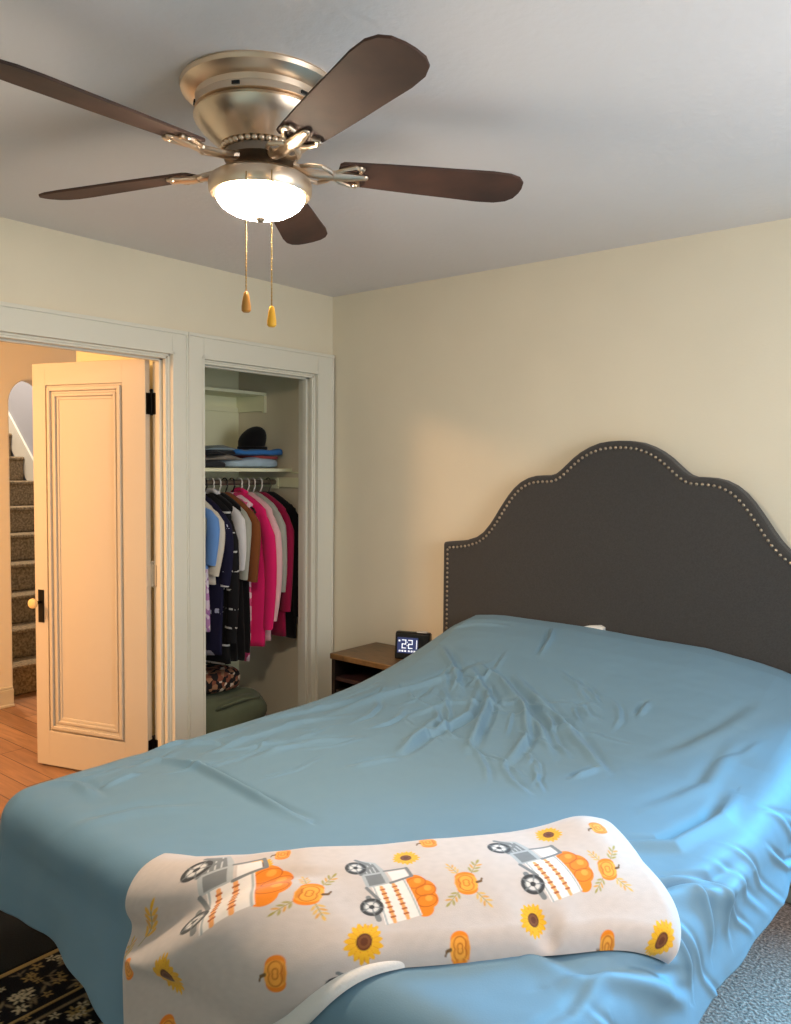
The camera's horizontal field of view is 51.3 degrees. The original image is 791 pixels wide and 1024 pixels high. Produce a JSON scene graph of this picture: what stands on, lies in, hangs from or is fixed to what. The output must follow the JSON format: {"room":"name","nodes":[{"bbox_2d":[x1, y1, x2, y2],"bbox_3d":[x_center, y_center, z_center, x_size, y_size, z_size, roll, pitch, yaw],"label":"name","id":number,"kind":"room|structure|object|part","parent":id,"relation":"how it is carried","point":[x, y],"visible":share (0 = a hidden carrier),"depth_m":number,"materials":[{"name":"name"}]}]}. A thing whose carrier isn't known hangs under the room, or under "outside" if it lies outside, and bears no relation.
{"room":"bedroom","nodes":[
{"label":"bedroom","id":0,"kind":"room"},
{"bbox_2d":[8,381,32,480],"bbox_3d":[-3.634,-0.965,6.605,3.200,4.300,1.520,3,4,39],"label":"wall","id":1,"kind":"structure","parent":0,"point":[20,401],"depth_m":7.12,"materials":[{"name":"grey paint"}]},
{"bbox_2d":[0,342,75,687],"bbox_3d":[-3.236,0.026,4.501,0.150,2.545,4.700,3,4,39],"label":"wall","id":2,"kind":"structure","parent":0,"point":[16,360],"depth_m":5.30,"materials":[{"name":"white paint"}]},
{"bbox_2d":[0,686,14,708],"bbox_3d":[-3.576,1.259,4.026,0.029,0.134,3.450,3,4,39],"label":"baseboard","id":3,"kind":"structure","parent":2,"relation":"attached to","point":[7,693],"depth_m":5.32,"materials":[{"name":"beige paint"}]},
{"bbox_2d":[76,351,238,734],"bbox_3d":[-1.113,0.032,4.729,0.810,2.545,1.060,3,4,39],"label":"wall","id":4,"kind":"structure","parent":0,"point":[221,428],"depth_m":5.14,"materials":[{"name":"beige paint"}]},
{"bbox_2d":[205,386,266,412],"bbox_3d":[-1.221,-0.668,4.825,0.267,0.125,1.000,3,4,39],"label":"closet shelf","id":5,"kind":"object","parent":4,"relation":"attached to","point":[247,401],"visible":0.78,"depth_m":5.13,"materials":[{"name":"beige paint"}]},
{"bbox_2d":[205,478,278,488],"bbox_3d":[-1.048,-0.160,4.694,0.060,0.063,0.980,3,4,39],"label":"closet rod","id":6,"kind":"object","parent":4,"relation":"attached to","point":[275,481],"visible":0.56,"depth_m":4.90,"materials":[{"name":"silver metal"}]},
{"bbox_2d":[229,478,255,513],"bbox_3d":[-0.955,-0.100,4.812,0.420,0.203,0.013,3,4,39],"label":"clothes hanger","id":7,"kind":"object","parent":6,"relation":"hanging from","point":[251,507],"visible":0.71,"depth_m":4.79,"materials":[{"name":"black"}]},
{"bbox_2d":[230,492,252,660],"bbox_3d":[-0.960,0.383,4.837,0.360,0.997,0.064,3,4,39],"label":"dress","id":8,"kind":"object","parent":7,"relation":"hanging from","point":[246,501],"visible":0.16,"depth_m":4.74,"materials":[{"name":"pink fabric"}]},
{"bbox_2d":[205,468,298,487],"bbox_3d":[-1.069,-0.195,4.722,0.670,0.115,1.000,3,4,39],"label":"closet shelf","id":9,"kind":"object","parent":4,"relation":"attached to","point":[209,472],"visible":0.46,"depth_m":4.98,"materials":[{"name":"beige paint"}]},
{"bbox_2d":[205,460,225,467],"bbox_3d":[-1.121,-0.280,4.723,0.320,0.049,0.188,3,4,39],"label":"sweater","id":10,"kind":"object","parent":9,"relation":"on","point":[208,463],"visible":0.25,"depth_m":4.61,"materials":[{"name":"grey fabric"}]},
{"bbox_2d":[205,454,242,459],"bbox_3d":[-1.067,-0.322,4.777,0.330,0.044,0.302,3,4,39],"label":"shirt","id":11,"kind":"object","parent":10,"relation":"on","point":[227,456],"visible":0.47,"depth_m":4.67,"materials":[{"name":"fabric"}]},
{"bbox_2d":[205,450,234,454],"bbox_3d":[-1.093,-0.348,4.776,0.305,0.033,0.265,3,4,39],"label":"shirt","id":12,"kind":"object","parent":11,"relation":"on","point":[207,452],"visible":0.54,"depth_m":4.69,"materials":[{"name":"black fabric"}]},
{"bbox_2d":[205,445,235,450],"bbox_3d":[-1.089,-0.373,4.778,0.300,0.034,0.277,3,4,39],"label":"shirt","id":13,"kind":"object","parent":12,"relation":"on","point":[210,447],"visible":0.43,"depth_m":4.69,"materials":[{"name":"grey fabric"}]},
{"bbox_2d":[216,457,276,467],"bbox_3d":[-0.934,-0.299,4.938,0.340,0.067,0.397,3,4,39],"label":"jeans","id":14,"kind":"object","parent":9,"relation":"on","point":[249,462],"visible":0.7,"depth_m":4.81,"materials":[{"name":"fabric"}]},
{"bbox_2d":[232,455,277,459],"bbox_3d":[-0.871,-0.335,5.009,0.306,0.033,0.204,3,4,39],"label":"shirt","id":15,"kind":"object","parent":14,"relation":"on","point":[238,456],"visible":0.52,"depth_m":4.91,"materials":[{"name":"red fabric"}]},
{"bbox_2d":[232,449,282,455],"bbox_3d":[-0.904,-0.361,4.954,0.328,0.043,0.374,3,4,39],"label":"shirt","id":16,"kind":"object","parent":15,"relation":"on","point":[256,452],"visible":0.68,"depth_m":4.85,"materials":[{"name":"blue fabric"}]},
{"bbox_2d":[237,426,266,449],"bbox_3d":[-0.868,-0.448,4.992,0.200,0.142,0.170,3,4,39],"label":"knit hat","id":17,"kind":"object","parent":16,"relation":"on","point":[255,437],"visible":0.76,"depth_m":4.93,"materials":[{"name":"black fabric"}]},
{"bbox_2d":[0,217,332,683],"bbox_3d":[-1.810,0.108,3.144,0.120,2.545,4.400,3,4,39],"label":"wall","id":18,"kind":"structure","parent":0,"point":[41,267],"depth_m":3.80,"materials":[{"name":"paint"}]},
{"bbox_2d":[28,359,157,770],"bbox_3d":[-1.522,0.289,4.108,0.738,2.069,0.107,2,3,20],"label":"door","id":19,"kind":"structure","parent":18,"relation":"in","point":[95,572],"depth_m":4.13,"materials":[{"name":"beige paint"}]},
{"bbox_3d":[-1.847,0.467,4.199,0.054,0.054,0.035,2,3,21],"label":"knob","id":20,"kind":"part","parent":19,"relation":"part of","materials":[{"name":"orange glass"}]},
{"bbox_3d":[-1.826,0.484,4.247,0.038,0.170,0.004,2,3,21],"label":"handle","id":21,"kind":"part","parent":19,"relation":"part of","materials":[{"name":"black metal"}]},
{"bbox_3d":[-1.555,0.252,4.146,0.482,1.781,0.036,2,3,21],"label":"panel","id":22,"kind":"part","parent":19,"relation":"part of","materials":[{"name":"beige paint"}]},
{"bbox_2d":[0,301,189,746],"bbox_3d":[-1.401,0.256,3.635,0.153,2.212,1.086,3,4,39],"label":"trim","id":23,"kind":"structure","parent":18,"relation":"attached to","point":[167,348],"depth_m":3.94,"materials":[{"name":"beige paint"}]},
{"bbox_2d":[188,332,333,738],"bbox_3d":[-0.738,0.219,4.447,0.153,2.212,1.017,3,4,39],"label":"trim","id":24,"kind":"structure","parent":18,"relation":"attached to","point":[316,404],"depth_m":4.67,"materials":[{"name":"beige paint"}]},
{"bbox_2d":[0,0,790,296],"bbox_3d":[-0.145,-1.124,1.824,4.270,0.080,4.550,3,4,39],"label":"ceiling","id":25,"kind":"structure","parent":0,"point":[622,123],"depth_m":2.37,"materials":[{"name":"paint"}]},
{"bbox_2d":[0,34,522,326],"bbox_3d":[-0.393,-0.780,2.122,1.392,0.642,1.337,3,4,39],"label":"ceiling fan","id":26,"kind":"object","parent":25,"relation":"hanging from","point":[261,110],"visible":1,"depth_m":2.02,"materials":[{"name":"brown wood"}]},
{"bbox_3d":[-0.656,-0.891,1.805,0.148,0.037,0.522,3,4,39],"label":"blade","id":27,"kind":"part","parent":26,"relation":"part of","materials":[{"name":"brown wood"}]},
{"bbox_3d":[-0.784,-0.920,2.334,0.521,0.037,0.147,2,3,22],"label":"blade","id":28,"kind":"part","parent":26,"relation":"part of","materials":[{"name":"brown wood"}]},
{"bbox_3d":[-0.365,-0.684,2.016,0.005,0.299,0.016,0,3,-6],"label":"pull chain","id":29,"kind":"part","parent":26,"relation":"part of","materials":[{"name":"gold metal"}]},
{"bbox_3d":[-0.366,-0.515,2.019,0.023,0.050,0.023,3,4,39],"label":"chain pull","id":30,"kind":"part","parent":26,"relation":"part of","materials":[{"name":"orange wood"}]},
{"bbox_3d":[-0.354,-0.801,2.163,0.229,0.059,0.229,3,4,39],"label":"lamp shade","id":31,"kind":"part","parent":26,"relation":"part of","materials":[{"name":"white glass"}]},
{"bbox_3d":[-0.302,-0.477,2.010,0.023,0.050,0.023,3,4,39],"label":"chain pull","id":32,"kind":"part","parent":26,"relation":"part of","materials":[{"name":"orange wood"}]},
{"bbox_3d":[-0.301,-0.664,2.006,0.005,0.336,0.016,0,3,-6],"label":"pull chain","id":33,"kind":"part","parent":26,"relation":"part of","materials":[{"name":"gold metal"}]},
{"bbox_3d":[-0.319,-0.931,2.621,0.148,0.037,0.521,1,3,4],"label":"blade","id":34,"kind":"part","parent":26,"relation":"part of","materials":[{"name":"brown wood"}]},
{"bbox_3d":[-0.108,-0.884,1.763,0.148,0.037,0.521,-1,3,-32],"label":"blade","id":35,"kind":"part","parent":26,"relation":"part of","materials":[{"name":"brown wood"}]},
{"bbox_3d":[0.099,-0.909,2.268,0.521,0.037,0.148,0,3,-14],"label":"blade","id":36,"kind":"part","parent":26,"relation":"part of","materials":[{"name":"brown wood"}]},
{"bbox_2d":[0,691,790,1023],"bbox_3d":[-0.925,1.454,2.674,6.350,0.080,4.700,3,4,39],"label":"floor","id":37,"kind":"structure","parent":0,"point":[758,991],"depth_m":2.70,"materials":[{"name":"brown wood"}]},
{"bbox_2d":[0,910,57,974],"bbox_3d":[-1.602,1.403,2.676,0.815,0.010,1.050,3,4,39],"label":"door mat","id":38,"kind":"object","parent":37,"relation":"on","point":[20,944],"visible":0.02,"depth_m":2.67,"materials":[{"name":"black"}]},
{"bbox_2d":[0,948,103,1023],"bbox_3d":[-0.837,1.466,1.569,1.758,0.013,1.800,3,4,39],"label":"area rug","id":39,"kind":"object","parent":37,"relation":"on","point":[42,990],"visible":0.3,"depth_m":2.41,"materials":[{"name":"black carpet"}]},
{"bbox_2d":[330,642,402,694],"bbox_3d":[-0.055,1.038,4.308,0.470,0.597,0.399,3,4,39],"label":"nightstand","id":40,"kind":"object","parent":37,"relation":"on","point":[351,667],"visible":0.2,"depth_m":4.31,"materials":[{"name":"brown wood"}]},
{"bbox_3d":[-0.060,1.082,4.305,0.402,0.310,0.313,3,4,39],"label":"drawer","id":41,"kind":"part","parent":40,"relation":"part of","materials":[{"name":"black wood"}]},
{"bbox_3d":[-0.214,1.044,4.457,0.024,0.567,0.360,3,4,39],"label":"panel","id":42,"kind":"part","parent":40,"relation":"part of","materials":[{"name":"black wood"}]},
{"bbox_2d":[336,667,383,684],"bbox_3d":[-0.047,0.872,4.307,0.410,0.020,0.339,3,4,39],"label":"shelf","id":43,"kind":"object","parent":40,"relation":"attached to","point":[354,675],"depth_m":4.34,"materials":[{"name":"black wood"}]},
{"bbox_2d":[395,630,431,658],"bbox_3d":[0.092,0.675,4.199,0.180,0.142,0.073,1,3,17],"label":"alarm clock","id":44,"kind":"object","parent":40,"relation":"on","point":[407,643],"visible":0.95,"depth_m":4.18,"materials":[{"name":"black plastic"}]},
{"bbox_2d":[443,441,790,673],"bbox_3d":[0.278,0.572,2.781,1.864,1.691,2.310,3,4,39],"label":"headboard","id":45,"kind":"object","parent":37,"relation":"on","point":[623,538],"visible":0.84,"depth_m":3.54,"materials":[{"name":"grey fabric"}]},
{"bbox_2d":[0,615,790,1023],"bbox_3d":[0.182,0.941,2.717,1.976,0.774,2.391,3,4,39],"label":"bedspread","id":46,"kind":"object","parent":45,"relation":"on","point":[495,724],"visible":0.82,"depth_m":2.37,"materials":[{"name":"blue fabric"}]},
{"bbox_2d":[122,816,680,1023],"bbox_3d":[-0.018,1.062,1.833,1.200,0.681,0.538,0,3,-6],"label":"throw blanket","id":47,"kind":"object","parent":46,"relation":"on","point":[274,937],"visible":1,"depth_m":1.69,"materials":[{"name":"white fabric"}]},
{"bbox_2d":[584,625,604,629],"bbox_3d":[0.535,0.641,3.752,0.744,0.298,0.322,3,4,39],"label":"pillow","id":48,"kind":"object","parent":45,"relation":"on","point":[601,627],"visible":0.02,"depth_m":3.64,"materials":[{"name":"white fabric"}]},
{"bbox_2d":[785,883,790,903],"bbox_3d":[1.388,1.366,3.089,0.800,0.084,0.175,3,4,39],"label":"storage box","id":49,"kind":"object","parent":37,"relation":"on","point":[788,900],"visible":0.02,"depth_m":2.96,"materials":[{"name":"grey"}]},
{"bbox_2d":[239,218,790,714],"bbox_3d":[0.934,0.095,3.840,5.050,2.545,0.150,3,4,39],"label":"wall","id":50,"kind":"structure","parent":0,"point":[452,393],"depth_m":4.02,"materials":[{"name":"paint"}]},
{"bbox_3d":[-1.032,1.345,4.760,0.820,0.082,1.000,3,4,39],"label":"floor","id":51,"kind":"structure","parent":0,"visible":0},
{"bbox_2d":[206,687,266,733],"bbox_3d":[-1.038,1.157,4.810,0.495,0.284,0.521,3,4,39],"label":"duffel bag","id":52,"kind":"object","parent":51,"relation":"on","point":[238,705],"visible":0.39,"depth_m":4.64,"materials":[{"name":"green fabric"}]},
{"bbox_2d":[206,665,239,693],"bbox_3d":[-1.060,0.966,4.789,0.263,0.138,0.283,3,4,39],"label":"pouch","id":53,"kind":"object","parent":52,"relation":"on","point":[219,678],"visible":0.56,"depth_m":4.71,"materials":[{"name":"fabric"}]},
{"bbox_3d":[-0.885,1.082,4.686,0.106,0.076,0.338,3,4,39],"label":"handle","id":54,"kind":"part","parent":52,"relation":"part of","materials":[{"name":"green fabric"}]},
{"bbox_3d":[-3.648,1.223,6.714,3.010,0.080,1.320,3,4,39],"label":"floor","id":55,"kind":"structure","parent":0,"visible":0},
{"bbox_2d":[8,411,36,695],"bbox_3d":[-3.583,-0.383,6.601,3.030,3.140,1.298,3,4,39],"label":"staircase","id":56,"kind":"structure","parent":55,"relation":"on","point":[22,536],"depth_m":6.37,"materials":[{"name":"brown carpet"}]},
{"bbox_3d":[-1.214,-0.086,4.496,0.420,0.203,0.013,3,4,39],"label":"clothes hanger","id":57,"kind":"object","parent":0,"visible":0},
{"bbox_2d":[205,517,206,539],"bbox_3d":[-1.219,0.334,4.516,0.584,0.872,0.073,3,4,39],"label":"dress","id":58,"kind":"object","parent":57,"relation":"hanging from","point":[205,517],"visible":0.02,"depth_m":4.32,"materials":[{"name":"grey fabric"}]},
{"bbox_3d":[-0.919,-0.102,4.856,0.420,0.203,0.013,3,4,39],"label":"clothes hanger","id":59,"kind":"object","parent":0,"visible":0},
{"bbox_2d":[231,487,276,646],"bbox_3d":[-0.922,0.323,4.879,0.606,0.941,0.075,3,4,39],"label":"hoodie","id":60,"kind":"object","parent":59,"relation":"hanging from","point":[263,591],"visible":0.31,"depth_m":4.73,"materials":[{"name":"pink fabric"}]},
{"bbox_3d":[-0.777,-0.110,5.030,0.420,0.203,0.013,3,4,39],"label":"clothes hanger","id":61,"kind":"object","parent":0,"visible":0},
{"bbox_2d":[262,491,297,637],"bbox_3d":[-0.781,0.310,5.051,0.626,0.872,0.077,3,4,39],"label":"jacket","id":62,"kind":"object","parent":61,"relation":"hanging from","point":[291,617],"visible":0.23,"depth_m":4.89,"materials":[{"name":"black fabric"}]},
{"bbox_3d":[-0.989,-0.098,4.771,0.420,0.203,0.013,3,4,39],"label":"clothes hanger","id":63,"kind":"object","parent":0,"visible":0},
{"bbox_2d":[221,492,260,652],"bbox_3d":[-0.992,0.342,4.795,0.586,0.912,0.068,3,4,39],"label":"jacket","id":64,"kind":"object","parent":63,"relation":"hanging from","point":[256,529],"visible":0.27,"depth_m":4.63,"materials":[{"name":"brown fabric"}]},
{"bbox_3d":[-1.019,-0.097,4.734,0.420,0.203,0.013,3,4,39],"label":"clothes hanger","id":65,"kind":"object","parent":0,"visible":0},
{"bbox_2d":[220,492,251,660],"bbox_3d":[-1.024,0.359,4.756,0.585,0.942,0.073,3,4,39],"label":"jacket","id":66,"kind":"object","parent":65,"relation":"hanging from","point":[243,575],"visible":0.2,"depth_m":4.63,"materials":[{"name":"black fabric"}]},
{"bbox_3d":[-0.856,-0.105,4.933,0.420,0.203,0.013,3,4,39],"label":"clothes hanger","id":67,"kind":"object","parent":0,"visible":0},
{"bbox_2d":[253,492,286,591],"bbox_3d":[-0.857,0.255,4.955,0.586,0.752,0.071,3,4,39],"label":"shirt","id":68,"kind":"object","parent":67,"relation":"hanging from","point":[281,524],"visible":0.09,"depth_m":4.78,"materials":[{"name":"grey fabric"}]},
{"bbox_3d":[-1.144,-0.090,4.581,0.420,0.203,0.013,3,4,39],"label":"clothes hanger","id":69,"kind":"object","parent":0,"visible":0},
{"bbox_2d":[205,500,224,584],"bbox_3d":[-1.148,0.151,4.591,0.586,0.512,0.072,3,4,39],"label":"shirt","id":70,"kind":"object","parent":69,"relation":"hanging from","point":[213,571],"visible":0.16,"depth_m":4.42,"materials":[{"name":"beige fabric"}]},
{"bbox_3d":[-1.172,-0.088,4.546,0.420,0.203,0.013,3,4,39],"label":"clothes hanger","id":71,"kind":"object","parent":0,"visible":0},
{"bbox_2d":[205,507,219,631],"bbox_3d":[-1.174,0.272,4.567,0.585,0.752,0.068,3,4,39],"label":"shirt","id":72,"kind":"object","parent":71,"relation":"hanging from","point":[213,527],"visible":0.19,"depth_m":4.39,"materials":[{"name":"blue fabric"}]},
{"bbox_3d":[-0.821,-0.107,4.976,0.420,0.203,0.013,3,4,39],"label":"clothes hanger","id":73,"kind":"object","parent":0,"visible":0},
{"bbox_2d":[255,491,293,636],"bbox_3d":[-0.826,0.303,4.995,0.606,0.852,0.070,3,4,39],"label":"sweater","id":74,"kind":"object","parent":73,"relation":"hanging from","point":[279,626],"visible":0.23,"depth_m":4.82,"materials":[{"name":"red fabric"}]},
{"bbox_3d":[-0.886,-0.104,4.897,0.420,0.203,0.013,3,4,39],"label":"clothes hanger","id":75,"kind":"object","parent":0,"visible":0},
{"bbox_2d":[248,492,282,640],"bbox_3d":[-0.890,0.321,4.918,0.625,0.882,0.068,3,4,39],"label":"sweater","id":76,"kind":"object","parent":75,"relation":"hanging from","point":[261,501],"visible":0.18,"depth_m":4.73,"materials":[{"name":"pink fabric"}]},
{"bbox_3d":[-1.082,-0.093,4.657,0.420,0.203,0.013,3,4,39],"label":"clothes hanger","id":77,"kind":"object","parent":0,"visible":0},
{"bbox_2d":[205,493,238,664],"bbox_3d":[-1.086,0.372,4.681,0.606,0.962,0.076,3,4,39],"label":"sweater","id":78,"kind":"object","parent":77,"relation":"hanging from","point":[231,593],"visible":0.23,"depth_m":4.51,"materials":[{"name":"black fabric"}]},
{"bbox_3d":[-1.114,-0.091,4.618,0.420,0.203,0.013,3,4,39],"label":"clothes hanger","id":79,"kind":"object","parent":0,"visible":0},
{"bbox_2d":[205,492,233,654],"bbox_3d":[-1.115,0.334,4.643,0.585,0.941,0.071,3,4,39],"label":"sweatshirt","id":80,"kind":"object","parent":79,"relation":"hanging from","point":[216,592],"visible":0.24,"depth_m":4.51,"materials":[{"name":"blue fabric"}]},
{"bbox_3d":[-1.049,-0.095,4.697,0.420,0.203,0.013,3,4,39],"label":"clothes hanger","id":81,"kind":"object","parent":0,"visible":0},
{"bbox_2d":[206,488,245,660],"bbox_3d":[-1.051,0.346,4.722,0.586,0.971,0.074,3,4,39],"label":"cardigan","id":82,"kind":"object","parent":81,"relation":"hanging from","point":[238,520],"visible":0.16,"depth_m":4.55,"materials":[{"name":"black fabric"}]}
]}

